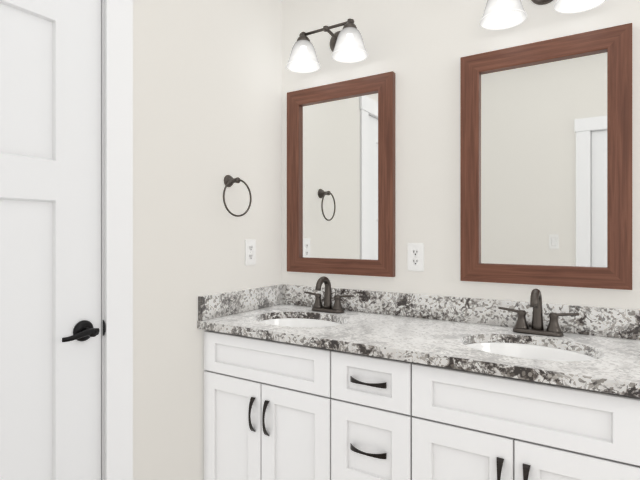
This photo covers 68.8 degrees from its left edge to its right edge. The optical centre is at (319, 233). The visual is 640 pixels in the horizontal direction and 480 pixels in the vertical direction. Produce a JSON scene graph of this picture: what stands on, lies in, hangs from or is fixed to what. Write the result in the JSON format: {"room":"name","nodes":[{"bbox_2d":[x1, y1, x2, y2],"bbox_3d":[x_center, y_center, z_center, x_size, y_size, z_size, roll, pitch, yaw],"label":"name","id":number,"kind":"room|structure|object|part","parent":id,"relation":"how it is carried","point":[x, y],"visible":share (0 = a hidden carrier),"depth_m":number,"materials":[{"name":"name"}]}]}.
{"room":"bathroom","nodes":[
{"label":"bathroom","id":0,"kind":"room"},
{"bbox_2d":[133,0,280,479],"bbox_3d":[-0.882,-0.105,1.360,0.100,2.740,2.400,0,0,33],"label":"wall","id":1,"kind":"structure","parent":0,"point":[206,97],"depth_m":1.85,"materials":[{"name":"white paint"}]},
{"bbox_2d":[0,0,100,479],"bbox_3d":[-0.951,0.227,1.197,0.035,2.065,0.813,0,0,33],"label":"door leaf","id":2,"kind":"structure","parent":1,"relation":"in","point":[50,213],"depth_m":1.40,"materials":[{"name":"white paint"}]},
{"bbox_2d":[62,320,98,341],"bbox_3d":[-0.740,0.306,1.436,0.063,0.066,0.128,0,0,33],"label":"door lever","id":3,"kind":"object","parent":2,"relation":"attached to","point":[84,330],"visible":1,"depth_m":1.45,"materials":[{"name":"black metal"}]},
{"bbox_2d":[101,0,132,479],"bbox_3d":[-0.974,0.176,1.212,0.136,2.179,1.045,0,0,33],"label":"door frame","id":4,"kind":"structure","parent":1,"relation":"attached to","point":[117,236],"depth_m":1.56,"materials":[{"name":"white paint"}]},
{"bbox_2d":[223,175,251,216],"bbox_3d":[-0.371,-0.164,2.005,0.065,0.183,0.164,0,0,33],"label":"towel ring","id":5,"kind":"object","parent":1,"relation":"attached to","point":[229,181],"visible":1,"depth_m":2.00,"materials":[{"name":"black metal"}]},
{"bbox_2d":[198,284,280,319],"bbox_3d":[-0.333,0.299,2.101,0.020,0.097,0.554,0,0,33],"label":"backsplash","id":6,"kind":"structure","parent":1,"relation":"attached to","point":[213,306],"depth_m":2.04,"materials":[{"name":"stone"}]},
{"bbox_2d":[245,239,255,264],"bbox_3d":[-0.318,0.084,2.141,0.006,0.117,0.072,0,0,33],"label":"electrical outlet","id":7,"kind":"object","parent":1,"relation":"attached to","point":[250,252],"visible":1,"depth_m":2.14,"materials":[{"name":"white plastic"}]},
{"bbox_2d":[281,0,639,309],"bbox_3d":[1.435,-0.105,1.363,4.000,2.740,0.100,0,0,33],"label":"wall","id":8,"kind":"structure","parent":0,"point":[419,48],"depth_m":1.93,"materials":[{"name":"white paint"}]},
{"bbox_2d":[286,19,367,72],"bbox_3d":[0.038,-0.847,2.074,0.398,0.179,0.202,0,0,33],"label":"sconce","id":9,"kind":"object","parent":8,"relation":"attached to","point":[347,45],"visible":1,"depth_m":2.05,"materials":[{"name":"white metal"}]},
{"bbox_3d":[-0.075,-0.814,2.120,0.158,0.112,0.158,0,0,33],"label":"lamp shade","id":10,"kind":"part","parent":9,"relation":"part of","materials":[{"name":"white glass"}]},
{"bbox_3d":[-0.075,-0.808,2.120,0.054,0.084,0.054,0,0,33],"label":"bulb","id":11,"kind":"part","parent":9,"relation":"part of","materials":[{"name":"white glass"}]},
{"bbox_3d":[0.127,-0.814,1.991,0.158,0.112,0.158,0,0,33],"label":"lamp shade","id":12,"kind":"part","parent":9,"relation":"part of","materials":[{"name":"white glass"}]},
{"bbox_3d":[0.127,-0.808,1.991,0.054,0.084,0.054,0,0,33],"label":"bulb","id":13,"kind":"part","parent":9,"relation":"part of","materials":[{"name":"white glass"}]},
{"bbox_2d":[287,71,394,276],"bbox_3d":[0.081,-0.254,2.150,0.561,0.877,0.028,0,0,33],"label":"mirror","id":14,"kind":"object","parent":8,"relation":"attached to","point":[340,177],"visible":0.92,"depth_m":2.14,"materials":[{"name":"brown wood"}]},
{"bbox_2d":[408,243,423,270],"bbox_3d":[0.401,0.097,1.959,0.072,0.117,0.006,0,0,33],"label":"electrical outlet","id":15,"kind":"object","parent":8,"relation":"attached to","point":[415,256],"visible":1,"depth_m":1.96,"materials":[{"name":"white plastic"}]},
{"bbox_2d":[281,284,639,339],"bbox_3d":[0.448,0.299,1.919,1.492,0.097,0.020,0,0,33],"label":"backsplash","id":16,"kind":"structure","parent":8,"relation":"attached to","point":[624,324],"depth_m":1.81,"materials":[{"name":"stone"}]},
{"bbox_2d":[480,0,605,29],"bbox_3d":[0.762,-0.847,1.611,0.398,0.179,0.202,0,0,33],"label":"sconce","id":17,"kind":"object","parent":8,"relation":"attached to","point":[501,14],"visible":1,"depth_m":1.62,"materials":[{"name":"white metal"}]},
{"bbox_3d":[0.649,-0.808,1.657,0.054,0.084,0.054,0,0,33],"label":"bulb","id":18,"kind":"part","parent":17,"relation":"part of","materials":[{"name":"white glass"}]},
{"bbox_3d":[0.649,-0.814,1.657,0.158,0.112,0.158,0,0,33],"label":"lamp shade","id":19,"kind":"part","parent":17,"relation":"part of","materials":[{"name":"white glass"}]},
{"bbox_3d":[0.852,-0.814,1.528,0.158,0.112,0.158,0,0,33],"label":"lamp shade","id":20,"kind":"part","parent":17,"relation":"part of","materials":[{"name":"white glass"}]},
{"bbox_2d":[460,23,631,289],"bbox_3d":[0.795,-0.254,1.694,0.561,0.877,0.028,0,0,33],"label":"mirror","id":21,"kind":"object","parent":8,"relation":"attached to","point":[546,162],"visible":0.88,"depth_m":1.68,"materials":[{"name":"brown wood"}]},
{"bbox_3d":[0.761,1.315,0.310,4.000,0.100,2.600,0,0,33],"label":"floor","id":22,"kind":"structure","parent":0,"visible":0},
{"bbox_2d":[197,304,639,479],"bbox_3d":[0.291,0.821,1.698,1.497,0.889,0.558,0,0,33],"label":"bathroom vanity","id":23,"kind":"object","parent":22,"relation":"on","point":[317,382],"depth_m":1.45,"materials":[{"name":"white wood"}]},
{"bbox_2d":[213,304,616,379],"bbox_3d":[0.288,0.381,1.702,1.407,0.067,0.558,0,0,33],"label":"sink","id":24,"kind":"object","parent":23,"relation":"on","point":[567,353],"depth_m":1.59,"materials":[{"name":"white ceramic"}]},
{"bbox_2d":[304,276,353,313],"bbox_3d":[0.018,0.267,2.067,0.255,0.159,0.123,0,0,33],"label":"faucet","id":25,"kind":"object","parent":24,"relation":"on","point":[318,308],"depth_m":2.07,"materials":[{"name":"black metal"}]},
{"bbox_2d":[499,288,579,336],"bbox_3d":[0.742,0.267,1.604,0.255,0.159,0.123,0,0,33],"label":"faucet","id":26,"kind":"object","parent":24,"relation":"on","point":[521,329],"depth_m":1.61,"materials":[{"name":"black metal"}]}
]}

